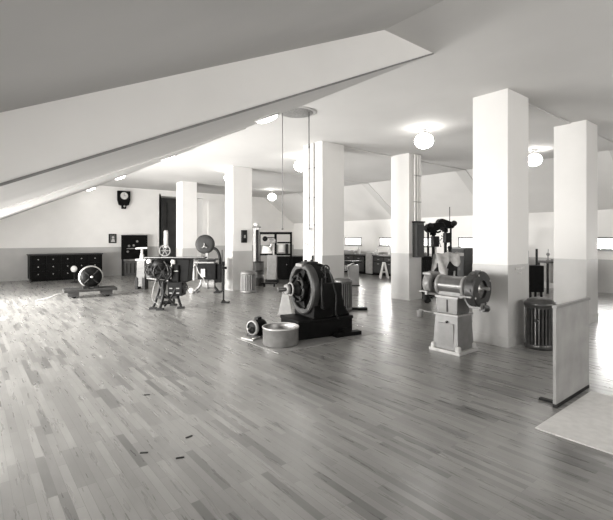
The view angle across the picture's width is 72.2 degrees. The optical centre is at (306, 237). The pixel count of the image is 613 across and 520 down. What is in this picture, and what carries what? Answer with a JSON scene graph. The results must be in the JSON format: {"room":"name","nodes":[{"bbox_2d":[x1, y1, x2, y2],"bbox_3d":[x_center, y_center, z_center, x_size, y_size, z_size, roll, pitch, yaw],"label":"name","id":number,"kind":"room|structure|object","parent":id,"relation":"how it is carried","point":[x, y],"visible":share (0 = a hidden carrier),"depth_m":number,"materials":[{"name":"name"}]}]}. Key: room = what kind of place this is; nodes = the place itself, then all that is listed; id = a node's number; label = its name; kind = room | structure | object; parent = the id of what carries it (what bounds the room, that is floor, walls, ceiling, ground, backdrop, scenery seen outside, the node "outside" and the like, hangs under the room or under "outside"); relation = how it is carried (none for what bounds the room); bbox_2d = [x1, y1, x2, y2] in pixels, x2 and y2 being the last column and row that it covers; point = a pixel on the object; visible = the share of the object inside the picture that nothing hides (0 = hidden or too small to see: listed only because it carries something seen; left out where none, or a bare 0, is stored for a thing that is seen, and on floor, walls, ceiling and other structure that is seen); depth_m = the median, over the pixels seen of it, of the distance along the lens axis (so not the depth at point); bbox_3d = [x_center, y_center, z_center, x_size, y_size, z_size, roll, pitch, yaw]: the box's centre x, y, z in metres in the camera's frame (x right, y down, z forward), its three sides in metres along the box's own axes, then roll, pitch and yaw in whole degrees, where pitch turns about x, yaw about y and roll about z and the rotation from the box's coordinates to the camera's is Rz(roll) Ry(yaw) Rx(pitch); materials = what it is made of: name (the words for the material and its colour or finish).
{"room":"metal workshop","nodes":[
{"label":"metal workshop","id":0,"kind":"room"},
{"bbox_2d":[0,186,293,281],"bbox_3d":[-7.127,-0.350,20.083,16.000,4.000,1.015,0,0,-39],"label":"wall","id":1,"kind":"structure","parent":0,"point":[81,222],"depth_m":18.05,"materials":[{"name":"white paint"}]},
{"bbox_2d":[109,234,116,242],"bbox_3d":[-8.466,0.022,18.339,0.320,0.400,0.040,0,0,-39],"label":"framed picture","id":2,"kind":"object","parent":1,"relation":"attached to","point":[112,237],"visible":1,"depth_m":18.33,"materials":[{"name":"black wood"}]},
{"bbox_2d":[117,191,129,208],"bbox_3d":[-8.076,-1.682,18.571,0.532,0.790,0.170,0,0,-39],"label":"wall clock","id":3,"kind":"object","parent":1,"relation":"attached to","point":[123,197],"visible":1,"depth_m":18.51,"materials":[{"name":"black wood"}]},
{"bbox_2d":[161,198,175,256],"bbox_3d":[-6.593,-0.200,21.084,2.110,3.700,0.130,0,0,-39],"label":"door","id":4,"kind":"structure","parent":1,"relation":"in","point":[168,205],"depth_m":20.83,"materials":[{"name":"black wood"}]},
{"bbox_2d":[208,201,224,269],"bbox_3d":[-4.545,-0.100,21.463,1.050,3.500,0.120,0,0,-39],"label":"trim","id":5,"kind":"structure","parent":1,"relation":"attached to","point":[216,210],"depth_m":21.40,"materials":[{"name":"white paint"}]},
{"bbox_2d":[176,181,196,278],"bbox_3d":[-4.862,-0.300,17.024,0.638,3.900,0.648,0,0,-39],"label":"pillar","id":6,"kind":"structure","parent":0,"point":[186,192],"depth_m":16.81,"materials":[{"name":"paint"}]},
{"bbox_2d":[0,30,431,219],"bbox_3d":[-5.736,-1.113,9.895,5.338,2.574,16.600,0,0,-39],"label":"ceiling","id":7,"kind":"structure","parent":0,"point":[35,138],"depth_m":3.31,"materials":[{"name":"white paint"}]},
{"bbox_2d":[0,128,245,210],"bbox_3d":[-3.199,-1.066,6.873,5.078,2.348,0.050,0,0,-39],"label":"trim","id":8,"kind":"structure","parent":7,"relation":"attached to","point":[243,128],"depth_m":6.92,"materials":[{"name":"paint"}]},
{"bbox_2d":[161,155,175,160],"bbox_3d":[-3.456,-2.007,10.519,0.372,0.190,0.400,0,0,-39],"label":"dome light","id":9,"kind":"object","parent":7,"relation":"attached to","point":[173,156],"visible":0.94,"depth_m":10.40,"materials":[{"name":"glass"}]},
{"bbox_2d":[0,53,433,185],"bbox_3d":[-0.447,-1.081,3.498,5.108,2.339,0.020,0,0,-39],"label":"trim","id":10,"kind":"structure","parent":7,"relation":"attached to","point":[311,90],"depth_m":3.09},
{"bbox_2d":[255,113,278,122],"bbox_3d":[-0.613,-1.866,6.516,0.372,0.190,0.400,0,0,-39],"label":"dome light","id":11,"kind":"object","parent":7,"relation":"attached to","point":[269,118],"visible":0.97,"depth_m":6.39,"materials":[{"name":"glass"}]},
{"bbox_2d":[0,0,442,111],"bbox_3d":[1.077,-1.324,0.744,4.411,2.153,6.200,0,0,-39],"label":"ceiling","id":12,"kind":"structure","parent":0,"point":[51,50],"depth_m":2.18,"materials":[{"name":"white paint"}]},
{"bbox_2d":[225,166,251,290],"bbox_3d":[-2.182,-0.300,13.507,0.718,3.900,0.528,0,0,-39],"label":"pillar","id":13,"kind":"structure","parent":0,"point":[238,180],"depth_m":13.29,"materials":[{"name":"paint"}]},
{"bbox_2d":[241,230,246,242],"bbox_3d":[-1.968,-0.048,13.288,0.170,0.400,0.110,0,0,-39],"label":"switch box","id":14,"kind":"object","parent":13,"relation":"attached to","point":[243,232],"visible":1,"depth_m":13.25,"materials":[{"name":"metal"}]},
{"bbox_2d":[0,268,612,519],"bbox_3d":[-0.335,1.700,11.696,16.000,0.100,25.000,0,0,-39],"label":"floor","id":15,"kind":"structure","parent":0,"point":[383,424],"depth_m":3.97,"materials":[{"name":"wood"}]},
{"bbox_2d":[27,253,102,281],"bbox_3d":[-9.622,1.140,16.808,2.560,1.020,0.865,0,0,-39],"label":"base cabinet","id":16,"kind":"object","parent":15,"relation":"on","point":[41,267],"visible":0.82,"depth_m":16.32,"materials":[{"name":"black wood"}]},
{"bbox_2d":[71,266,76,282],"bbox_3d":[-8.636,1.341,15.620,0.240,0.619,0.240,0,0,0],"label":"dial","id":17,"kind":"object","parent":15,"relation":"on","point":[73,268],"visible":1,"depth_m":15.57,"materials":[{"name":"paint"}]},
{"bbox_2d":[35,285,116,300],"bbox_3d":[-6.381,1.530,11.694,1.963,0.239,0.640,0,0,-33],"label":"wheeled dolly","id":18,"kind":"object","parent":15,"relation":"on","point":[104,290],"visible":1,"depth_m":11.60,"materials":[{"name":"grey wood"}]},
{"bbox_2d":[78,266,102,288],"bbox_3d":[-6.077,1.092,11.826,0.620,0.630,0.390,0,0,-33],"label":"motor","id":19,"kind":"object","parent":18,"relation":"on","point":[89,276],"visible":1,"depth_m":11.69,"materials":[{"name":"black metal"}]},
{"bbox_2d":[121,235,147,275],"bbox_3d":[-7.604,0.760,18.613,1.104,1.780,0.500,0,0,-39],"label":"panel board","id":20,"kind":"object","parent":15,"relation":"on","point":[129,243],"visible":0.78,"depth_m":18.44,"materials":[{"name":"black wood"}]},
{"bbox_2d":[135,247,147,289],"bbox_3d":[-5.342,0.970,13.600,0.373,1.360,0.300,0,0,0],"label":"pedestal","id":21,"kind":"object","parent":15,"relation":"on","point":[141,279],"visible":0.98,"depth_m":13.48,"materials":[{"name":"white metal"}]},
{"bbox_2d":[159,230,170,283],"bbox_3d":[-5.018,0.685,15.010,0.420,1.930,0.298,0,0,0],"label":"grinder","id":22,"kind":"object","parent":15,"relation":"on","point":[166,250],"visible":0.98,"depth_m":14.93,"materials":[{"name":"paint"}]},
{"bbox_2d":[143,257,206,310],"bbox_3d":[-3.105,1.049,9.920,1.440,1.198,0.756,0,0,0],"label":"machine","id":23,"kind":"object","parent":15,"relation":"on","point":[176,271],"visible":1,"depth_m":9.78,"materials":[{"name":"metal"}]},
{"bbox_2d":[189,235,222,292],"bbox_3d":[-3.138,0.775,12.710,1.115,1.750,0.480,0,0,0],"label":"saw","id":24,"kind":"object","parent":15,"relation":"on","point":[209,272],"visible":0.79,"depth_m":12.65,"materials":[{"name":"grey paint"}]},
{"bbox_2d":[221,250,229,302],"bbox_3d":[-2.070,0.975,10.700,0.210,1.350,0.180,0,0,0],"label":"stand","id":25,"kind":"object","parent":15,"relation":"on","point":[223,262],"visible":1,"depth_m":10.68,"materials":[{"name":"metal"}]},
{"bbox_2d":[240,271,255,292],"bbox_3d":[-1.770,1.323,12.750,0.494,0.655,0.494,0,0,-39],"label":"can","id":26,"kind":"object","parent":15,"relation":"on","point":[248,278],"visible":1,"depth_m":12.55,"materials":[{"name":"grey metal"}]},
{"bbox_2d":[252,223,260,261],"bbox_3d":[-1.818,0.550,15.390,0.290,2.200,0.260,0,0,0],"label":"column","id":27,"kind":"structure","parent":15,"relation":"on","point":[256,230],"depth_m":15.28,"materials":[{"name":"metal"}]},
{"bbox_2d":[253,261,263,285],"bbox_3d":[-1.669,1.235,14.600,0.404,0.830,0.404,0,0,-39],"label":"drum","id":28,"kind":"object","parent":15,"relation":"on","point":[258,266],"visible":0.94,"depth_m":14.43,"materials":[{"name":"metal"}]},
{"bbox_2d":[261,282,277,286],"bbox_3d":[-1.259,1.580,14.200,0.550,0.140,0.160,0,0,0],"label":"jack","id":29,"kind":"object","parent":15,"relation":"on","point":[263,283],"visible":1,"depth_m":14.14,"materials":[{"name":"metal"}]},
{"bbox_2d":[265,238,278,282],"bbox_3d":[-1.281,0.825,15.600,0.480,1.650,0.400,0,0,0],"label":"drill","id":30,"kind":"object","parent":15,"relation":"on","point":[271,259],"visible":0.98,"depth_m":15.45,"materials":[{"name":"metal"}]},
{"bbox_2d":[260,232,291,274],"bbox_3d":[-1.206,0.709,16.175,1.300,1.881,0.170,0,0,0],"label":"frame","id":31,"kind":"object","parent":15,"relation":"on","point":[265,249],"visible":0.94,"depth_m":16.16,"materials":[{"name":"black metal"}]},
{"bbox_2d":[276,292,294,315],"bbox_3d":[-0.450,1.405,9.000,0.380,0.490,0.320,0,0,0],"label":"stand","id":32,"kind":"object","parent":15,"relation":"on","point":[285,305],"visible":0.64,"depth_m":8.91,"materials":[{"name":"grey paint"}]},
{"bbox_2d":[277,254,302,279],"bbox_3d":[-0.484,1.160,16.893,1.480,0.980,0.694,0,0,0],"label":"cabinet","id":33,"kind":"object","parent":15,"relation":"on","point":[283,261],"visible":0.48,"depth_m":16.58,"materials":[{"name":"black wood"}]},
{"bbox_2d":[238,329,372,353],"bbox_3d":[0.001,1.647,7.078,1.990,0.006,1.200,0,0,-39],"label":"floor plate","id":34,"kind":"object","parent":15,"relation":"on","point":[302,344],"visible":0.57,"depth_m":6.61,"materials":[{"name":"grey metal"}]},
{"bbox_2d":[241,316,266,340],"bbox_3d":[-0.834,1.495,7.003,0.400,0.310,0.490,0,0,37],"label":"motor","id":35,"kind":"object","parent":34,"relation":"on","point":[254,328],"visible":0.83,"depth_m":7.00,"materials":[{"name":"black metal"}]},
{"bbox_2d":[262,322,298,347],"bbox_3d":[-0.394,1.505,6.540,0.597,0.279,0.578,0,0,-39],"label":"basin","id":36,"kind":"object","parent":34,"relation":"on","point":[276,334],"visible":1,"depth_m":6.32,"materials":[{"name":"paint"}]},
{"bbox_2d":[277,255,361,339],"bbox_3d":[0.133,0.972,7.167,1.314,1.356,1.014,0,0,-37],"label":"motor generator","id":37,"kind":"object","parent":34,"relation":"on","point":[316,298],"visible":0.99,"depth_m":6.93,"materials":[{"name":"black metal"}]},
{"bbox_2d":[334,278,351,311],"bbox_3d":[0.825,1.282,9.600,0.441,0.735,0.441,0,0,-39],"label":"can","id":38,"kind":"object","parent":15,"relation":"on","point":[346,283],"visible":0.51,"depth_m":9.43,"materials":[{"name":"grey metal"}]},
{"bbox_2d":[344,260,362,285],"bbox_3d":[1.587,1.220,14.565,0.699,0.860,0.510,0,0,0],"label":"table","id":39,"kind":"object","parent":15,"relation":"on","point":[352,266],"visible":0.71,"depth_m":14.40,"materials":[{"name":"metal"}]},
{"bbox_2d":[344,253,366,273],"bbox_3d":[1.868,1.200,20.686,0.840,0.900,3.420,0,0,-39],"label":"bench","id":40,"kind":"object","parent":15,"relation":"on","point":[362,266],"visible":0.2,"depth_m":19.36,"materials":[{"name":"black wood"}]},
{"bbox_2d":[344,250,356,253],"bbox_3d":[1.645,0.669,20.891,0.370,0.160,2.240,0,0,-39],"label":"storage box","id":41,"kind":"object","parent":40,"relation":"on","point":[345,251],"visible":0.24,"depth_m":20.07,"materials":[{"name":"grey paint"}]},
{"bbox_2d":[352,307,366,309],"bbox_3d":[1.182,1.625,9.684,0.430,0.050,0.220,0,0,0],"label":"rail","id":42,"kind":"object","parent":15,"relation":"on","point":[353,308],"visible":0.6,"depth_m":9.62,"materials":[{"name":"metal"}]},
{"bbox_2d":[366,252,382,274],"bbox_3d":[3.092,1.150,19.167,0.770,1.000,0.400,0,0,-39],"label":"post","id":43,"kind":"object","parent":15,"relation":"on","point":[369,258],"visible":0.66,"depth_m":18.88,"materials":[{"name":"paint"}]},
{"bbox_2d":[379,262,388,278],"bbox_3d":[3.174,1.328,17.200,0.374,0.656,0.355,0,0,0],"label":"trestle","id":44,"kind":"object","parent":15,"relation":"on","point":[383,263],"visible":0.94,"depth_m":17.09,"materials":[{"name":"white wood"}]},
{"bbox_2d":[372,254,431,275],"bbox_3d":[4.040,1.200,18.005,0.840,0.900,2.520,0,0,-39],"label":"bench","id":45,"kind":"object","parent":15,"relation":"on","point":[377,259],"visible":0.37,"depth_m":18.38,"materials":[{"name":"black wood"}]},
{"bbox_2d":[421,252,432,298],"bbox_3d":[3.287,1.020,11.595,0.300,1.260,0.330,0,0,0],"label":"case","id":46,"kind":"object","parent":15,"relation":"on","point":[426,261],"visible":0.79,"depth_m":11.46,"materials":[{"name":"black metal"}]},
{"bbox_2d":[424,222,444,296],"bbox_3d":[3.652,0.599,12.000,0.519,2.103,0.520,0,0,0],"label":"press","id":47,"kind":"object","parent":15,"relation":"on","point":[432,228],"visible":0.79,"depth_m":11.84,"materials":[{"name":"metal"}]},
{"bbox_2d":[435,207,456,252],"bbox_3d":[4.344,0.340,13.100,0.565,2.620,0.520,0,0,0],"label":"press","id":48,"kind":"object","parent":15,"relation":"on","point":[447,237],"visible":0.62,"depth_m":12.95,"materials":[{"name":"metal"}]},
{"bbox_2d":[431,246,463,310],"bbox_3d":[3.054,0.910,9.092,0.660,1.480,0.698,0,0,0],"label":"machine","id":49,"kind":"object","parent":15,"relation":"on","point":[446,263],"visible":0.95,"depth_m":8.96,"materials":[{"name":"metal"}]},
{"bbox_2d":[416,270,490,355],"bbox_3d":[2.185,1.052,6.173,0.532,1.197,1.049,0,0,-39],"label":"grinder","id":50,"kind":"object","parent":15,"relation":"on","point":[453,332],"visible":1,"depth_m":6.03,"materials":[{"name":"paint"}]},
{"bbox_2d":[416,309,423,316],"bbox_3d":[1.733,1.147,6.409,0.112,0.105,0.112,0,0,-39],"label":"cup","id":51,"kind":"object","parent":50,"relation":"on","point":[419,311],"depth_m":6.37,"materials":[{"name":"grey paint"}]},
{"bbox_2d":[422,292,430,302],"bbox_3d":[1.828,0.910,6.402,0.100,0.160,0.168,0,0,-5],"label":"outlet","id":52,"kind":"object","parent":50,"relation":"attached to","point":[425,295],"depth_m":6.35,"materials":[{"name":"metal"}]},
{"bbox_2d":[479,305,489,311],"bbox_3d":[2.497,0.990,5.895,0.154,0.119,0.100,0,0,-39],"label":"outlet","id":53,"kind":"object","parent":50,"relation":"attached to","point":[485,308],"depth_m":5.85,"materials":[{"name":"grey metal"}]},
{"bbox_2d":[452,247,472,276],"bbox_3d":[5.367,0.980,14.055,1.240,1.340,0.560,0,0,-39],"label":"cabinet","id":54,"kind":"object","parent":15,"relation":"on","point":[466,261],"visible":0.31,"depth_m":13.59,"materials":[{"name":"grey metal"}]},
{"bbox_2d":[529,249,543,297],"bbox_3d":[6.247,0.975,11.600,0.400,1.350,0.400,0,0,0],"label":"cabinet","id":55,"kind":"object","parent":15,"relation":"on","point":[536,272],"visible":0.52,"depth_m":11.40,"materials":[{"name":"black metal"}]},
{"bbox_2d":[524,297,556,350],"bbox_3d":[3.514,1.268,6.326,0.452,0.765,0.440,0,0,-39],"label":"can","id":56,"kind":"object","parent":15,"relation":"on","point":[538,310],"visible":0.88,"depth_m":6.17,"materials":[{"name":"grey metal"}]},
{"bbox_2d":[538,260,553,293],"bbox_3d":[7.478,1.170,12.663,0.750,0.960,0.600,0,0,0],"label":"machine","id":57,"kind":"object","parent":15,"relation":"on","point":[548,265],"visible":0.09,"depth_m":12.47,"materials":[{"name":"grey metal"}]},
{"bbox_2d":[539,297,589,407],"bbox_3d":[2.715,1.155,4.432,0.922,0.990,0.208,0,0,-39],"label":"partition panel","id":58,"kind":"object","parent":15,"relation":"on","point":[571,318],"depth_m":4.30,"materials":[{"name":"grey paint"}]},
{"bbox_2d":[535,391,612,454],"bbox_3d":[2.740,1.644,3.783,1.380,0.012,0.730,0,0,-39],"label":"rug","id":59,"kind":"object","parent":15,"relation":"on","point":[588,421],"visible":1,"depth_m":3.71,"materials":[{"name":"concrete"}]},
{"bbox_2d":[303,141,343,278],"bbox_3d":[0.414,-0.300,10.230,0.728,3.900,0.728,0,0,-39],"label":"pillar","id":60,"kind":"structure","parent":0,"point":[328,157],"depth_m":9.96,"materials":[{"name":"paint"}]},
{"bbox_2d":[307,148,310,227],"bbox_3d":[0.055,-1.250,10.081,0.042,2.000,0.080,0,0,-39],"label":"conduit","id":61,"kind":"object","parent":60,"relation":"attached to","point":[308,225],"visible":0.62,"depth_m":10.06,"materials":[{"name":"metal"}]},
{"bbox_2d":[312,143,314,260],"bbox_3d":[0.167,-0.380,9.940,0.046,3.740,0.080,0,0,-39],"label":"conduit","id":62,"kind":"object","parent":60,"relation":"attached to","point":[313,197],"visible":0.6,"depth_m":9.92,"materials":[{"name":"metal"}]},
{"bbox_2d":[100,0,612,196],"bbox_3d":[1.071,-2.325,11.548,9.600,0.150,23.000,0,0,-39],"label":"ceiling","id":63,"kind":"structure","parent":0,"point":[557,55],"depth_m":6.68,"materials":[{"name":"paint"}]},
{"bbox_2d":[197,183,302,196],"bbox_3d":[-1.781,-1.555,19.519,8.000,1.490,0.360,0,0,-39],"label":"beam","id":64,"kind":"structure","parent":63,"relation":"attached to","point":[299,193],"depth_m":19.33,"materials":[{"name":"paint"}]},
{"bbox_2d":[268,189,275,200],"bbox_3d":[-1.594,-1.990,19.402,0.400,0.520,0.400,0,0,-39],"label":"ceiling light","id":65,"kind":"object","parent":63,"relation":"hanging from","point":[271,196],"visible":1,"depth_m":19.27,"materials":[{"name":"glass"}]},
{"bbox_2d":[280,106,315,117],"bbox_3d":[-0.170,-2.235,7.500,0.690,0.030,0.690,0,0,-39],"label":"ceiling vent","id":66,"kind":"object","parent":63,"relation":"in","point":[299,112],"visible":0.73,"depth_m":7.47,"materials":[{"name":"paint"}]},
{"bbox_2d":[282,113,282,229],"bbox_3d":[-0.426,-1.181,7.450,0.036,2.078,0.036,0,0,-39],"label":"pull cord","id":67,"kind":"object","parent":66,"relation":"hanging from","point":[282,113],"visible":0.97,"depth_m":7.44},
{"bbox_2d":[308,112,309,147],"bbox_3d":[0.044,-1.901,7.400,0.028,0.639,0.028,0,0,-39],"label":"pull cord","id":68,"kind":"object","parent":66,"relation":"hanging from","point":[308,112],"visible":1,"depth_m":7.40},
{"bbox_2d":[294,156,302,171],"bbox_3d":[-0.151,-2.038,11.560,0.380,0.424,0.380,0,0,-39],"label":"ceiling light","id":69,"kind":"object","parent":63,"relation":"hanging from","point":[298,165],"visible":0.84,"depth_m":11.44,"materials":[{"name":"glass"}]},
{"bbox_2d":[252,169,390,215],"bbox_3d":[0.944,-1.555,16.154,8.000,1.490,0.360,0,0,-39],"label":"beam","id":70,"kind":"structure","parent":63,"relation":"attached to","point":[367,186],"depth_m":17.44,"materials":[{"name":"paint"}]},
{"bbox_2d":[344,147,472,194],"bbox_3d":[3.669,-1.555,12.789,8.000,1.490,0.360,0,0,-39],"label":"beam","id":71,"kind":"structure","parent":63,"relation":"attached to","point":[463,174],"depth_m":13.11,"materials":[{"name":"paint"}]},
{"bbox_2d":[414,127,433,148],"bbox_3d":[2.401,-2.038,8.581,0.380,0.424,0.380,0,0,-39],"label":"ceiling light","id":72,"kind":"object","parent":63,"relation":"hanging from","point":[424,140],"visible":1,"depth_m":8.46,"materials":[{"name":"glass"}]},
{"bbox_2d":[529,149,542,165],"bbox_3d":[5.780,-2.038,10.671,0.380,0.424,0.380,0,0,-39],"label":"ceiling light","id":73,"kind":"object","parent":63,"relation":"hanging from","point":[535,159],"visible":0.88,"depth_m":10.55,"materials":[{"name":"glass"}]},
{"bbox_2d":[529,104,612,158],"bbox_3d":[6.394,-1.555,9.424,8.000,1.490,0.360,0,0,-39],"label":"beam","id":74,"kind":"structure","parent":63,"relation":"attached to","point":[537,114],"depth_m":8.05,"materials":[{"name":"paint"}]},
{"bbox_2d":[390,153,421,299],"bbox_3d":[2.727,-0.300,11.498,0.558,3.900,0.628,0,0,-39],"label":"pillar","id":75,"kind":"structure","parent":0,"point":[405,268],"depth_m":11.29,"materials":[{"name":"paint"}]},
{"bbox_2d":[413,155,420,220],"bbox_3d":[2.958,-1.328,11.236,0.300,1.764,0.060,0,0,-39],"label":"conduit","id":76,"kind":"object","parent":75,"relation":"attached to","point":[414,175],"visible":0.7,"depth_m":11.22,"materials":[{"name":"grey metal"}]},
{"bbox_2d":[412,221,424,256],"bbox_3d":[2.991,0.034,11.211,0.340,0.960,0.180,0,0,-39],"label":"upper cabinet","id":77,"kind":"object","parent":75,"relation":"attached to","point":[417,226],"visible":1,"depth_m":11.13,"materials":[{"name":"metal"}]},
{"bbox_2d":[264,150,612,222],"bbox_3d":[5.681,-1.560,15.152,2.300,1.680,22.800,0,0,-39],"label":"ceiling","id":78,"kind":"structure","parent":0,"point":[441,191],"depth_m":15.62,"materials":[{"name":"paint"}]},
{"bbox_2d":[294,209,612,293],"bbox_3d":[6.434,0.300,15.890,0.200,2.700,23.000,0,0,-39],"label":"wall","id":79,"kind":"structure","parent":0,"point":[541,225],"depth_m":15.91,"materials":[{"name":"white paint"}]},
{"bbox_2d":[344,237,361,245],"bbox_3d":[2.320,0.185,20.820,0.110,0.430,1.240,0,0,-39],"label":"window","id":80,"kind":"structure","parent":79,"relation":"in","point":[345,237],"depth_m":20.81,"materials":[{"name":"white wood"}]},
{"bbox_2d":[378,237,390,246],"bbox_3d":[3.748,0.185,19.055,0.110,0.430,1.240,0,0,-39],"label":"window","id":81,"kind":"structure","parent":79,"relation":"in","point":[380,245],"depth_m":19.34,"materials":[{"name":"white wood"}]},
{"bbox_2d":[458,237,472,246],"bbox_3d":[6.285,0.185,15.924,0.110,0.430,1.240,0,0,-39],"label":"window","id":82,"kind":"structure","parent":79,"relation":"in","point":[459,238],"depth_m":16.19,"materials":[{"name":"white wood"}]},
{"bbox_2d":[597,237,612,251],"bbox_3d":[9.066,0.185,12.489,0.110,0.430,1.240,0,0,-39],"label":"window","id":83,"kind":"structure","parent":79,"relation":"in","point":[611,250],"depth_m":12.59,"materials":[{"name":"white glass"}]},
{"bbox_2d":[472,88,528,347],"bbox_3d":[3.119,-0.300,6.747,0.728,3.900,0.588,0,0,-39],"label":"pillar","id":84,"kind":"structure","parent":0,"point":[500,118],"depth_m":6.49,"materials":[{"name":"paint"}]},
{"bbox_2d":[515,266,524,273],"bbox_3d":[3.326,0.505,6.543,0.305,0.110,0.008,0,0,-39],"label":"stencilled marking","id":85,"kind":"object","parent":84,"relation":"attached to","point":[516,268],"visible":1,"depth_m":6.53,"materials":[{"name":"paint"}]},
{"bbox_2d":[554,120,598,323],"bbox_3d":[5.388,-0.300,8.410,0.648,3.900,0.598,0,0,-39],"label":"pillar","id":86,"kind":"structure","parent":0,"point":[575,143],"depth_m":8.20,"materials":[{"name":"paint"}]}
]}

